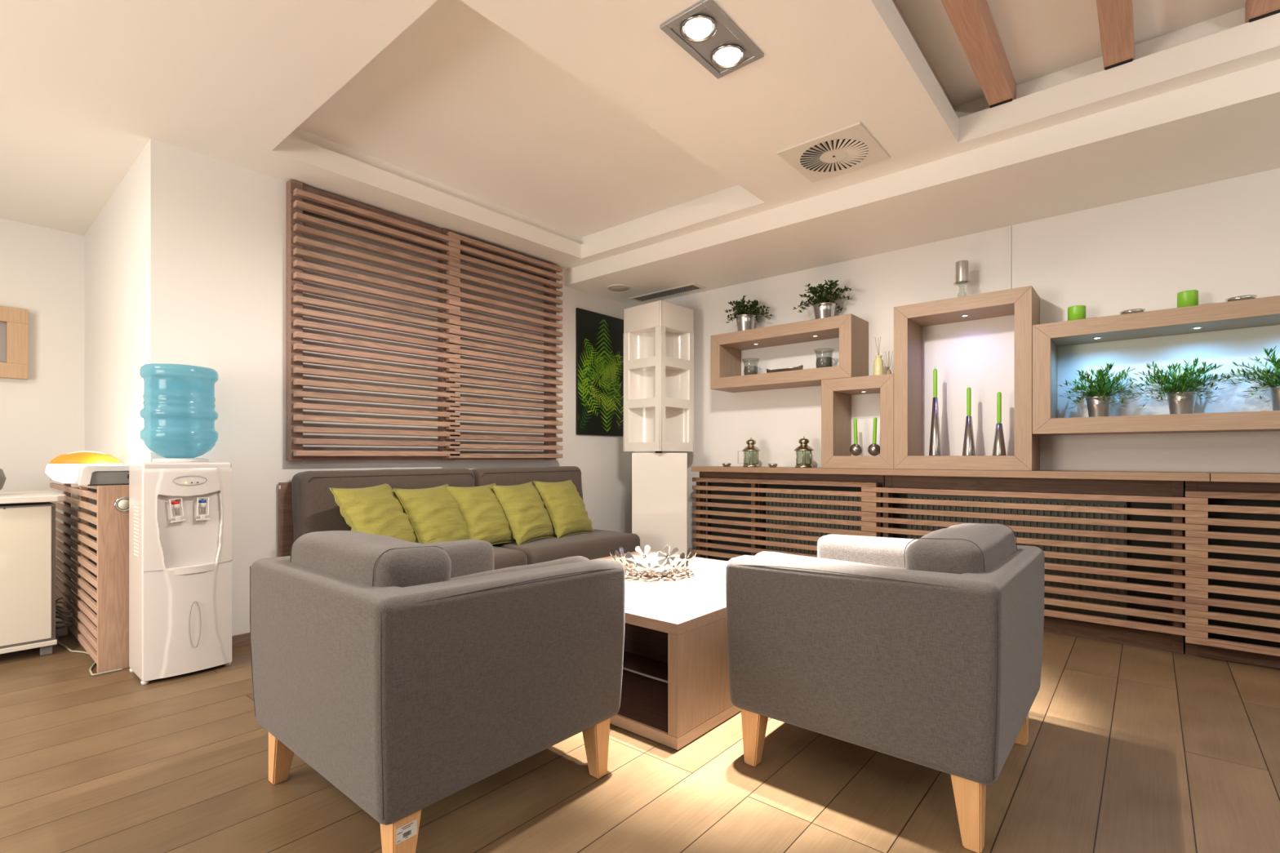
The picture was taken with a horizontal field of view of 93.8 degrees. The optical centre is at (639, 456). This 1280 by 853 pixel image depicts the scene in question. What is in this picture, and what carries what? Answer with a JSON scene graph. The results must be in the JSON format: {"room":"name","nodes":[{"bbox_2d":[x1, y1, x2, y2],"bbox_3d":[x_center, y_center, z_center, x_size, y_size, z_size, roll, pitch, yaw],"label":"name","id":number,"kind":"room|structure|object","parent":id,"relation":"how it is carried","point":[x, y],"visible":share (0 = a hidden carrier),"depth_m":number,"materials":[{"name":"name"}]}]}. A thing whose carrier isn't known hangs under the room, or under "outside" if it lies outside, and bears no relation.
{"room":"lobby","nodes":[
{"label":"lobby","id":0,"kind":"room"},
{"bbox_2d":[0,217,84,602],"bbox_3d":[-5.147,-0.280,2.714,0.120,2.560,3.874,0,0,40],"label":"wall","id":1,"kind":"structure","parent":0,"point":[42,268],"depth_m":4.00,"materials":[{"name":"white paint"}]},
{"bbox_2d":[0,306,27,379],"bbox_3d":[-4.152,-0.732,3.746,0.059,0.453,0.456,0,0,40],"label":"wall frame","id":2,"kind":"object","parent":1,"relation":"attached to","point":[13,321],"visible":1,"depth_m":3.85,"materials":[{"name":"brown wood"}]},
{"bbox_2d":[84,146,145,489],"bbox_3d":[-3.151,-0.280,3.643,1.960,2.560,0.126,0,0,40],"label":"wall","id":3,"kind":"structure","parent":0,"point":[114,244],"depth_m":3.43,"materials":[{"name":"white paint"}]},
{"bbox_2d":[145,138,635,635],"bbox_3d":[-1.208,-0.280,4.325,0.120,2.560,3.681,0,0,40],"label":"wall","id":4,"kind":"structure","parent":0,"point":[215,229],"depth_m":3.23,"materials":[{"name":"white paint"}]},
{"bbox_2d":[231,632,250,648],"bbox_3d":[-1.297,0.969,4.118,0.012,0.062,3.200,0,0,40],"label":"baseboard","id":5,"kind":"structure","parent":4,"relation":"attached to","point":[243,639],"depth_m":3.16,"materials":[{"name":"brown wood"}]},
{"bbox_2d":[278,482,293,556],"bbox_3d":[-1.858,0.571,3.430,0.021,0.858,0.376,0,0,40],"label":"board","id":6,"kind":"object","parent":4,"relation":"attached to","point":[285,506],"visible":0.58,"depth_m":3.30,"materials":[{"name":"brown wood"}]},
{"bbox_2d":[285,178,562,461],"bbox_3d":[-1.290,-0.750,4.044,0.116,1.550,1.962,0,0,40],"label":"window blinds","id":7,"kind":"object","parent":4,"relation":"attached to","point":[300,197],"visible":1,"depth_m":3.78,"materials":[{"name":"brown wood"}]},
{"bbox_2d":[575,307,623,436],"bbox_3d":[-0.333,-0.715,5.244,0.023,1.060,0.607,0,0,40],"label":"picture","id":8,"kind":"object","parent":4,"relation":"attached to","point":[599,338],"visible":0.97,"depth_m":5.20,"materials":[{"name":"black"}]},
{"bbox_2d":[606,284,631,292],"bbox_3d":[-0.172,-1.398,4.981,0.210,0.012,0.210,0,0,40],"label":"ceiling speaker","id":9,"kind":"object","parent":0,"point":[615,287],"visible":1,"depth_m":4.95,"materials":[{"name":"beige plastic"}]},
{"bbox_2d":[608,285,630,291],"bbox_3d":[-0.172,-1.399,4.981,0.176,0.007,0.176,0,0,40],"label":"grille","id":10,"kind":"object","parent":9,"relation":"attached to","point":[612,288],"depth_m":4.98,"materials":[{"name":"plastic"}]},
{"bbox_2d":[0,0,1279,270],"bbox_3d":[-0.903,-1.695,0.898,8.940,0.330,6.600,0,0,40],"label":"ceiling","id":11,"kind":"structure","parent":0,"point":[565,134],"depth_m":2.62,"materials":[{"name":"white paint"}]},
{"bbox_2d":[659,0,764,79],"bbox_3d":[0.270,-1.519,2.200,0.208,0.022,0.376,0,0,40],"label":"recessed light","id":12,"kind":"object","parent":11,"relation":"in","point":[703,29],"visible":1,"depth_m":2.18,"materials":[{"name":"grey metal"}]},
{"bbox_2d":[776,121,889,182],"bbox_3d":[0.980,-1.522,3.031,0.420,0.015,0.420,0,0,40],"label":"ceiling vent","id":13,"kind":"object","parent":11,"relation":"in","point":[851,147],"visible":1,"depth_m":3.00,"materials":[{"name":"beige metal"}]},
{"bbox_2d":[941,0,1016,107],"bbox_3d":[0.463,-1.714,1.362,0.098,0.123,3.995,0,0,40],"label":"ceiling beam","id":14,"kind":"structure","parent":11,"relation":"attached to","point":[973,23],"depth_m":2.46,"materials":[{"name":"brown wood"}]},
{"bbox_2d":[1096,0,1133,70],"bbox_3d":[0.791,-1.714,1.083,0.099,0.123,3.995,0,0,40],"label":"ceiling beam","id":15,"kind":"structure","parent":11,"relation":"attached to","point":[1115,17],"depth_m":2.34,"materials":[{"name":"brown wood"}]},
{"bbox_2d":[1244,0,1279,22],"bbox_3d":[1.122,-1.714,0.802,0.098,0.123,3.995,0,0,40],"label":"ceiling beam","id":16,"kind":"structure","parent":11,"relation":"attached to","point":[1255,10],"depth_m":2.23,"materials":[{"name":"brown wood"}]},
{"bbox_2d":[0,606,1279,852],"bbox_3d":[-0.593,1.030,1.248,8.920,0.060,7.535,0,0,40],"label":"floor","id":17,"kind":"structure","parent":0,"point":[1129,748],"depth_m":1.83,"materials":[{"name":"brown wood"}]},
{"bbox_2d":[0,490,66,655],"bbox_3d":[-3.475,0.597,2.829,0.640,0.806,1.055,0,0,40],"label":"base cabinet","id":18,"kind":"object","parent":17,"relation":"on","point":[27,518],"visible":1,"depth_m":2.95,"materials":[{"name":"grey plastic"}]},
{"bbox_2d":[0,468,6,489],"bbox_3d":[-3.258,0.119,2.961,0.176,0.149,0.176,0,0,40],"label":"vase","id":19,"kind":"object","parent":18,"relation":"on","point":[2,477],"visible":1,"depth_m":2.99,"materials":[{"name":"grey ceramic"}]},
{"bbox_2d":[55,597,77,636],"bbox_3d":[-3.262,0.912,3.384,0.446,0.176,0.113,0,0,40],"label":"power strip","id":20,"kind":"object","parent":17,"relation":"on","point":[61,628],"visible":0.55,"depth_m":3.31,"materials":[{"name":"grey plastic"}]},
{"bbox_2d":[71,487,97,613],"bbox_3d":[-3.091,0.600,3.443,1.530,0.800,0.098,0,0,40],"label":"radiator","id":21,"kind":"object","parent":17,"relation":"on","point":[73,495],"visible":0.04,"depth_m":3.46,"materials":[{"name":"grey metal"}]},
{"bbox_2d":[56,635,122,675],"bbox_3d":[-2.843,0.994,3.012,0.944,0.008,0.106,0,0,33],"label":"cable","id":22,"kind":"object","parent":17,"relation":"on","point":[57,637],"visible":0.91,"depth_m":2.85,"materials":[{"name":"beige plastic"}]},
{"bbox_2d":[49,478,129,673],"bbox_3d":[-3.106,0.567,3.398,1.765,0.866,0.186,0,0,40],"label":"radiator cover","id":23,"kind":"object","parent":17,"relation":"on","point":[111,633],"visible":0.64,"depth_m":2.83,"materials":[{"name":"brown wood"}]},
{"bbox_2d":[44,450,123,483],"bbox_3d":[-2.844,0.052,3.078,0.300,0.164,0.300,0,0,40],"label":"table lamp","id":24,"kind":"object","parent":23,"relation":"on","point":[60,468],"visible":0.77,"depth_m":2.97,"materials":[{"name":"beige"}]},
{"bbox_2d":[74,465,128,485],"bbox_3d":[-2.543,0.088,2.871,0.206,0.092,0.234,0,0,40],"label":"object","id":25,"kind":"object","parent":23,"relation":"on","point":[100,475],"visible":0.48,"depth_m":2.79,"materials":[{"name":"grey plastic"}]},
{"bbox_2d":[88,483,128,485],"bbox_3d":[-2.469,0.131,2.815,0.021,0.006,0.185,0,0,40],"label":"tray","id":26,"kind":"object","parent":25,"relation":"on","point":[89,484],"depth_m":2.79,"materials":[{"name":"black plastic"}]},
{"bbox_2d":[114,497,128,511],"bbox_3d":[-2.428,0.225,2.823,0.013,0.072,0.072,0,0,40],"label":"handle","id":27,"kind":"object","parent":23,"relation":"attached to","point":[122,504],"visible":0.78,"depth_m":2.81,"materials":[{"name":"silver metal"}]},
{"bbox_2d":[128,457,232,684],"bbox_3d":[-2.153,0.503,2.819,0.318,0.993,0.340,0,0,40],"label":"water cooler","id":28,"kind":"object","parent":17,"relation":"on","point":[180,560],"visible":1,"depth_m":2.71,"materials":[{"name":"white plastic"}]},
{"bbox_2d":[168,497,186,523],"bbox_3d":[-2.097,0.241,2.708,0.067,0.109,0.059,0,0,40],"label":"tap","id":29,"kind":"object","parent":28,"relation":"on","point":[177,506],"depth_m":2.70,"materials":[{"name":"grey plastic"}]},
{"bbox_2d":[139,363,217,457],"bbox_3d":[-2.170,-0.209,2.829,0.293,0.432,0.293,0,0,40],"label":"water bottle","id":30,"kind":"object","parent":28,"relation":"on","point":[148,442],"visible":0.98,"depth_m":2.79,"materials":[{"name":"teal plastic"}]},
{"bbox_2d":[166,562,217,575],"bbox_3d":[-2.059,0.514,2.751,0.086,0.035,0.195,0,0,40],"label":"drip tray","id":31,"kind":"object","parent":28,"relation":"on","point":[175,568],"depth_m":2.73,"materials":[{"name":"grey plastic"}]},
{"bbox_2d":[195,497,209,520],"bbox_3d":[-2.036,0.240,2.780,0.067,0.106,0.052,0,0,40],"label":"tap","id":32,"kind":"object","parent":28,"relation":"on","point":[202,504],"depth_m":2.77,"materials":[{"name":"grey plastic"}]},
{"bbox_2d":[249,530,625,852],"bbox_3d":[-0.615,0.611,1.871,0.840,0.778,0.817,0,0,40],"label":"armchair","id":33,"kind":"object","parent":17,"relation":"on","point":[408,675],"visible":1,"depth_m":1.52,"materials":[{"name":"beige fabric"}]},
{"bbox_2d":[291,531,448,587],"bbox_3d":[-0.775,0.397,1.683,0.608,0.350,0.226,0,0,40],"label":"cushion","id":34,"kind":"object","parent":33,"relation":"on","point":[358,560],"depth_m":1.53,"materials":[{"name":"grey fabric"}]},
{"bbox_2d":[291,466,639,569],"bbox_3d":[-0.971,0.538,3.901,0.767,0.924,2.185,0,0,40],"label":"sofa","id":35,"kind":"object","parent":17,"relation":"on","point":[314,507],"visible":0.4,"depth_m":3.74,"materials":[{"name":"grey fabric"}]},
{"bbox_2d":[328,483,416,542],"bbox_3d":[-1.424,0.366,3.313,0.288,0.426,0.495,0,0,11],"label":"cushion","id":36,"kind":"object","parent":35,"relation":"on","point":[378,510],"visible":0.59,"depth_m":3.20,"materials":[{"name":"green fabric"}]},
{"bbox_2d":[393,484,467,543],"bbox_3d":[-1.213,0.377,3.595,0.272,0.404,0.459,0,0,21],"label":"cushion","id":37,"kind":"object","parent":35,"relation":"on","point":[434,516],"visible":0.85,"depth_m":3.49,"materials":[{"name":"green fabric"}]},
{"bbox_2d":[444,483,515,545],"bbox_3d":[-1.008,0.379,3.879,0.264,0.393,0.455,0,0,29],"label":"cushion","id":38,"kind":"object","parent":35,"relation":"on","point":[484,517],"visible":0.75,"depth_m":3.78,"materials":[{"name":"green fabric"}]},
{"bbox_2d":[493,546,527,569],"bbox_3d":[-1.262,0.688,3.446,0.619,0.251,1.115,0,0,40],"label":"seat cushion","id":39,"kind":"object","parent":35,"relation":"on","point":[504,557],"depth_m":3.58,"materials":[{"name":"grey fabric"}]},
{"bbox_2d":[490,481,555,545],"bbox_3d":[-0.786,0.379,4.105,0.260,0.399,0.451,0,0,24],"label":"cushion","id":40,"kind":"object","parent":35,"relation":"on","point":[522,505],"visible":0.98,"depth_m":3.99,"materials":[{"name":"green fabric"}]},
{"bbox_2d":[533,480,594,538],"bbox_3d":[-0.549,0.375,4.397,0.259,0.408,0.461,0,0,31],"label":"cushion","id":41,"kind":"object","parent":35,"relation":"on","point":[567,513],"visible":0.93,"depth_m":4.29,"materials":[{"name":"green fabric"}]},
{"bbox_2d":[492,528,639,564],"bbox_3d":[-0.554,0.687,4.279,0.621,0.251,1.068,0,0,40],"label":"seat cushion","id":42,"kind":"object","parent":35,"relation":"on","point":[598,544],"depth_m":4.06,"materials":[{"name":"grey fabric"}]},
{"bbox_2d":[623,300,693,555],"bbox_3d":[0.155,-0.111,4.965,0.550,2.222,0.550,0,0,19],"label":"cabinet","id":43,"kind":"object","parent":17,"relation":"on","point":[659,335],"depth_m":4.80,"materials":[{"name":"white paint"}]},
{"bbox_2d":[591,550,741,750],"bbox_3d":[0.073,0.781,2.834,1.123,0.429,1.155,0,0,40],"label":"coffee table","id":44,"kind":"object","parent":17,"relation":"on","point":[675,688],"visible":0.48,"depth_m":2.23,"materials":[{"name":"brown wood"}]},
{"bbox_2d":[609,545,696,577],"bbox_3d":[0.060,0.508,2.879,0.414,0.115,0.415,0,0,40],"label":"flower bowl","id":45,"kind":"object","parent":44,"relation":"on","point":[653,571],"visible":0.94,"depth_m":2.89,"materials":[{"name":"white ceramic"}]},
{"bbox_2d":[692,471,884,561],"bbox_3d":[1.069,0.559,4.493,1.493,0.881,0.233,0,0,40],"label":"radiator cover","id":46,"kind":"object","parent":17,"relation":"on","point":[736,505],"visible":0.52,"depth_m":4.52,"materials":[{"name":"brown wood"}]},
{"bbox_2d":[765,487,861,554],"bbox_3d":[1.281,0.620,4.413,0.760,0.760,0.077,0,0,40],"label":"radiator","id":47,"kind":"object","parent":17,"relation":"on","point":[767,495],"visible":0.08,"depth_m":4.41,"materials":[{"name":"grey metal"}]},
{"bbox_2d":[725,523,1044,852],"bbox_3d":[0.840,0.611,2.029,0.797,0.778,0.840,0,0,40],"label":"armchair","id":48,"kind":"object","parent":17,"relation":"on","point":[926,651],"visible":1,"depth_m":1.67,"materials":[{"name":"grey fabric"}]},
{"bbox_2d":[905,523,1016,573],"bbox_3d":[1.021,0.398,1.875,0.226,0.353,0.609,0,0,40],"label":"cushion","id":49,"kind":"object","parent":48,"relation":"on","point":[966,548],"depth_m":1.69,"materials":[{"name":"grey fabric"}]},
{"bbox_2d":[906,493,1127,619],"bbox_3d":[2.215,0.620,3.620,1.130,0.760,0.077,0,0,40],"label":"radiator","id":50,"kind":"object","parent":17,"relation":"on","point":[986,499],"visible":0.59,"depth_m":3.42,"materials":[{"name":"grey metal"}]},
{"bbox_2d":[861,475,1208,653],"bbox_3d":[2.190,0.559,3.540,1.682,0.881,0.233,0,0,40],"label":"radiator cover","id":51,"kind":"object","parent":17,"relation":"on","point":[1155,512],"visible":0.52,"depth_m":3.22,"materials":[{"name":"brown wood"}]},
{"bbox_2d":[691,466,1209,481],"bbox_3d":[1.656,0.099,3.929,2.999,0.039,0.334,0,0,40],"label":"countertop","id":52,"kind":"structure","parent":51,"relation":"on","point":[1065,474],"depth_m":3.42,"materials":[{"name":"brown wood"}]},
{"bbox_2d":[721,462,731,466],"bbox_3d":[0.669,0.065,4.627,0.072,0.028,0.072,0,0,40],"label":"tealight holder","id":53,"kind":"object","parent":52,"relation":"on","point":[725,464],"visible":0.98,"depth_m":4.61,"materials":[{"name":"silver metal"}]},
{"bbox_2d":[737,437,759,466],"bbox_3d":[0.849,-0.035,4.588,0.146,0.227,0.141,0,0,-42],"label":"lantern","id":54,"kind":"object","parent":52,"relation":"on","point":[751,442],"visible":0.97,"depth_m":4.56,"materials":[{"name":"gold metal"}]},
{"bbox_2d":[768,463,777,467],"bbox_3d":[0.969,0.065,4.372,0.072,0.028,0.072,0,0,40],"label":"tealight holder","id":55,"kind":"object","parent":52,"relation":"on","point":[771,465],"visible":1,"depth_m":4.35,"materials":[{"name":"silver metal"}]},
{"bbox_2d":[793,435,813,467],"bbox_3d":[1.179,-0.035,4.312,0.141,0.227,0.141,0,0,23],"label":"lantern","id":56,"kind":"object","parent":52,"relation":"on","point":[803,442],"visible":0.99,"depth_m":4.28,"materials":[{"name":"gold metal"}]},
{"bbox_2d":[821,373,893,469],"bbox_3d":[1.520,-0.223,4.051,0.475,0.601,0.324,0,0,40],"label":"box shelf","id":57,"kind":"object","parent":52,"relation":"on","point":[836,393],"visible":0.87,"depth_m":4.00,"materials":[{"name":"brown wood"}]},
{"bbox_2d":[710,313,868,392],"bbox_3d":[1.075,-0.734,4.429,1.106,0.419,0.324,0,0,40],"label":"box shelf","id":58,"kind":"object","parent":57,"relation":"on","point":[852,331],"visible":1,"depth_m":4.30,"materials":[{"name":"brown wood"}]},
{"bbox_2d":[724,295,773,331],"bbox_3d":[0.839,-1.087,4.649,0.357,0.288,0.373,0,0,-24],"label":"potted plant","id":59,"kind":"object","parent":58,"relation":"on","point":[745,318],"visible":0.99,"depth_m":4.59,"materials":[{"name":"green plant"}]},
{"bbox_2d":[742,358,761,375],"bbox_3d":[0.852,-0.677,4.603,0.132,0.140,0.132,0,0,-32],"label":"glass mug","id":60,"kind":"object","parent":58,"relation":"on","point":[748,370],"visible":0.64,"depth_m":4.56,"materials":[{"name":"clear glass"}]},
{"bbox_2d":[765,364,803,373],"bbox_3d":[1.065,-0.635,4.422,0.296,0.055,0.106,0,0,40],"label":"dish","id":61,"kind":"object","parent":58,"relation":"on","point":[799,367],"visible":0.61,"depth_m":4.36,"materials":[{"name":"silver metal"}]},
{"bbox_2d":[792,280,853,319],"bbox_3d":[1.273,-1.088,4.234,0.374,0.290,0.411,0,0,-14],"label":"potted plant","id":62,"kind":"object","parent":58,"relation":"on","point":[822,308],"visible":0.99,"depth_m":4.17,"materials":[{"name":"green plant"}]},
{"bbox_2d":[813,347,834,368],"bbox_3d":[1.298,-0.680,4.224,0.138,0.147,0.138,0,0,3],"label":"glass mug","id":63,"kind":"object","parent":58,"relation":"on","point":[823,362],"visible":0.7,"depth_m":4.18,"materials":[{"name":"clear glass"}]},
{"bbox_2d":[849,444,862,455],"bbox_3d":[1.474,-0.046,4.088,0.084,0.083,0.084,0,0,40],"label":"candle holder","id":64,"kind":"object","parent":57,"relation":"on","point":[855,449],"visible":0.91,"depth_m":4.06,"materials":[{"name":"silver metal"}]},
{"bbox_2d":[853,417,857,444],"bbox_3d":[1.471,-0.171,4.090,0.028,0.186,0.023,0,0,40],"label":"taper candle","id":65,"kind":"object","parent":64,"relation":"in","point":[855,420],"visible":1,"depth_m":4.08,"materials":[{"name":"green wax"}]},
{"bbox_2d":[867,443,879,455],"bbox_3d":[1.567,-0.046,4.009,0.084,0.083,0.084,0,0,40],"label":"candle holder","id":66,"kind":"object","parent":57,"relation":"on","point":[873,449],"visible":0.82,"depth_m":3.98,"materials":[{"name":"silver metal"}]},
{"bbox_2d":[872,417,876,443],"bbox_3d":[1.570,-0.171,4.006,0.028,0.186,0.023,0,0,40],"label":"taper candle","id":67,"kind":"object","parent":66,"relation":"in","point":[874,429],"visible":1,"depth_m":4.00,"materials":[{"name":"green wax"}]},
{"bbox_2d":[873,336,884,375],"bbox_3d":[1.589,-0.661,3.990,0.069,0.274,0.069,0,0,40],"label":"reed diffuser","id":68,"kind":"object","parent":57,"relation":"on","point":[878,369],"visible":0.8,"depth_m":3.97,"materials":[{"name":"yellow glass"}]},
{"bbox_2d":[884,350,893,373],"bbox_3d":[1.648,-0.612,3.966,0.036,0.175,0.038,0,0,-30],"label":"reed diffuser","id":69,"kind":"object","parent":57,"relation":"on","point":[888,371],"visible":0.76,"depth_m":3.96,"materials":[{"name":"beige wood"}]},
{"bbox_2d":[893,285,1039,471],"bbox_3d":[1.982,-0.432,3.659,0.734,1.020,0.324,0,0,40],"label":"box shelf","id":70,"kind":"object","parent":52,"relation":"on","point":[1024,303],"visible":0.99,"depth_m":3.58,"materials":[{"name":"brown wood"}]},
{"bbox_2d":[928,397,942,455],"bbox_3d":[1.855,-0.188,3.765,0.072,0.366,0.072,0,0,40],"label":"candlestick","id":71,"kind":"object","parent":70,"relation":"on","point":[935,449],"visible":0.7,"depth_m":3.74,"materials":[{"name":"silver metal"}]},
{"bbox_2d":[933,367,937,397],"bbox_3d":[1.855,-0.468,3.765,0.023,0.203,0.023,0,0,40],"label":"taper candle","id":72,"kind":"object","parent":71,"relation":"on","point":[935,371],"visible":1,"depth_m":3.75,"materials":[{"name":"green wax"}]},
{"bbox_2d":[962,416,975,455],"bbox_3d":[1.999,-0.126,3.642,0.072,0.241,0.072,0,0,40],"label":"candlestick","id":73,"kind":"object","parent":70,"relation":"on","point":[968,449],"visible":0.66,"depth_m":3.62,"materials":[{"name":"silver metal"}]},
{"bbox_2d":[966,386,971,416],"bbox_3d":[1.999,-0.340,3.642,0.023,0.198,0.023,0,0,40],"label":"taper candle","id":74,"kind":"object","parent":73,"relation":"on","point":[968,389],"visible":1,"depth_m":3.63,"materials":[{"name":"green wax"}]},
{"bbox_2d":[991,423,1006,455],"bbox_3d":[2.121,-0.100,3.539,0.072,0.190,0.072,0,0,40],"label":"candlestick","id":75,"kind":"object","parent":70,"relation":"on","point":[999,449],"visible":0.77,"depth_m":3.52,"materials":[{"name":"silver metal"}]},
{"bbox_2d":[996,391,1001,423],"bbox_3d":[2.121,-0.286,3.539,0.023,0.193,0.023,0,0,40],"label":"taper candle","id":76,"kind":"object","parent":75,"relation":"on","point":[998,394],"visible":1,"depth_m":3.53,"materials":[{"name":"green wax"}]},
{"bbox_3d":[1.970,-1.004,3.667,0.094,0.124,0.094,0,0,40],"label":"candle holder","id":77,"kind":"object","parent":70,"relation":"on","visible":0},
{"bbox_2d":[955,260,968,284],"bbox_3d":[1.970,-1.133,3.667,0.070,0.138,0.070,0,0,40],"label":"pillar candle","id":78,"kind":"object","parent":77,"relation":"on","point":[962,266],"visible":1,"depth_m":3.64,"materials":[{"name":"silver metal"}]},
{"bbox_2d":[1183,480,1279,668],"bbox_3d":[3.372,0.559,2.537,1.583,0.881,0.233,0,0,40],"label":"radiator cover","id":79,"kind":"object","parent":17,"relation":"on","point":[1242,535],"visible":0.77,"depth_m":2.91,"materials":[{"name":"brown wood"}]},
{"bbox_2d":[1205,471,1279,483],"bbox_3d":[3.373,0.099,2.472,1.498,0.039,0.334,0,0,40],"label":"countertop","id":80,"kind":"structure","parent":79,"relation":"on","point":[1273,477],"depth_m":2.76,"materials":[{"name":"brown wood"}]},
{"bbox_2d":[628,283,706,302],"bbox_3d":[0.223,-1.400,5.137,0.710,0.008,0.170,0,0,40],"label":"air vent","id":81,"kind":"object","parent":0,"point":[693,286],"visible":1,"depth_m":5.12,"materials":[{"name":"grey metal"}]},
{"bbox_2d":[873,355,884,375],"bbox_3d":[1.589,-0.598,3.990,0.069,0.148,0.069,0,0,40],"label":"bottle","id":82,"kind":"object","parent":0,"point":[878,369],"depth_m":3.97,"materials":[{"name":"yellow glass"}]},
{"bbox_2d":[635,168,1279,558],"bbox_3d":[2.605,-0.280,3.423,6.860,2.560,0.120,0,0,40],"label":"wall","id":83,"kind":"structure","parent":0,"point":[1220,240],"depth_m":3.51,"materials":[{"name":"white paint"}]},
{"bbox_2d":[564,58,1279,306],"bbox_3d":[2.318,-1.577,3.086,6.860,0.346,1.005,0,0,40],"label":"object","id":84,"kind":"structure","parent":83,"relation":"attached to","point":[1226,126],"depth_m":3.19,"materials":[{"name":"white paint"}]},
{"bbox_2d":[1008,225,1011,288],"bbox_3d":[2.247,-1.167,3.640,0.012,0.474,0.012,0,0,40],"label":"trim","id":85,"kind":"structure","parent":83,"relation":"attached to","point":[1010,226],"depth_m":3.63,"materials":[{"name":"white paint"}]},
{"bbox_2d":[1032,295,1279,435],"bbox_3d":[2.926,-0.424,2.858,1.739,0.600,0.324,0,0,40],"label":"box shelf","id":86,"kind":"object","parent":83,"relation":"attached to","point":[1264,311],"visible":1,"depth_m":3.04,"materials":[{"name":"brown wood"}]},
{"bbox_2d":[1067,305,1085,320],"bbox_3d":[2.403,-0.776,3.299,0.082,0.104,0.082,0,0,40],"label":"pillar candle","id":87,"kind":"object","parent":86,"relation":"on","point":[1077,312],"visible":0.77,"depth_m":3.27,"materials":[{"name":"green wax"}]},
{"bbox_2d":[1085,395,1112,417],"bbox_3d":[2.477,-0.265,3.236,0.117,0.115,0.117,0,0,40],"label":"pot","id":88,"kind":"object","parent":86,"relation":"on","point":[1095,408],"depth_m":3.20,"materials":[{"name":"silver metal"}]},
{"bbox_2d":[1056,361,1150,417],"bbox_3d":[2.485,-0.356,3.222,0.401,0.298,0.380,0,0,40],"label":"potted plant","id":89,"kind":"object","parent":86,"relation":"on","point":[1099,400],"visible":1,"depth_m":3.19,"materials":[{"name":"plant"}]},
{"bbox_2d":[1120,308,1145,314],"bbox_3d":[2.565,-0.741,3.122,0.104,0.034,0.104,0,0,40],"label":"dish","id":90,"kind":"object","parent":86,"relation":"on","point":[1135,310],"visible":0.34,"depth_m":3.08,"materials":[{"name":"silver metal"}]},
{"bbox_2d":[1165,391,1197,414],"bbox_3d":[2.730,-0.265,3.022,0.117,0.115,0.117,0,0,40],"label":"pot","id":91,"kind":"object","parent":86,"relation":"on","point":[1175,406],"depth_m":2.98,"materials":[{"name":"silver metal"}]},
{"bbox_2d":[1128,357,1237,414],"bbox_3d":[2.737,-0.355,3.041,0.400,0.295,0.409,0,0,40],"label":"potted plant","id":92,"kind":"object","parent":86,"relation":"on","point":[1180,402],"visible":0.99,"depth_m":2.99,"materials":[{"name":"plant"}]},
{"bbox_2d":[1177,289,1198,307],"bbox_3d":[2.747,-0.777,3.007,0.080,0.106,0.080,0,0,40],"label":"pillar candle","id":93,"kind":"object","parent":86,"relation":"on","point":[1185,298],"visible":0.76,"depth_m":2.98,"materials":[{"name":"green wax"}]},
{"bbox_2d":[1191,326,1203,328],"bbox_3d":[2.760,-0.639,2.969,0.044,0.004,0.044,0,0,-42],"label":"spotlight","id":94,"kind":"object","parent":86,"relation":"attached to","point":[1192,327],"depth_m":2.96,"materials":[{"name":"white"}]},
{"bbox_2d":[1225,294,1257,302],"bbox_3d":[2.870,-0.741,2.863,0.108,0.034,0.108,0,0,40],"label":"dish","id":95,"kind":"object","parent":86,"relation":"on","point":[1249,296],"visible":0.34,"depth_m":2.83,"materials":[{"name":"silver metal"}]},
{"bbox_2d":[1222,346,1279,410],"bbox_3d":[3.010,-0.370,2.811,0.418,0.326,0.419,0,0,40],"label":"potted plant","id":96,"kind":"object","parent":86,"relation":"on","point":[1274,390],"visible":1,"depth_m":2.81,"materials":[{"name":"plant"}]},
{"bbox_2d":[1268,386,1279,410],"bbox_3d":[3.006,-0.266,2.787,0.117,0.118,0.117,0,0,40],"label":"pot","id":97,"kind":"object","parent":86,"relation":"on","point":[1274,391],"depth_m":2.79,"materials":[{"name":"silver metal"}]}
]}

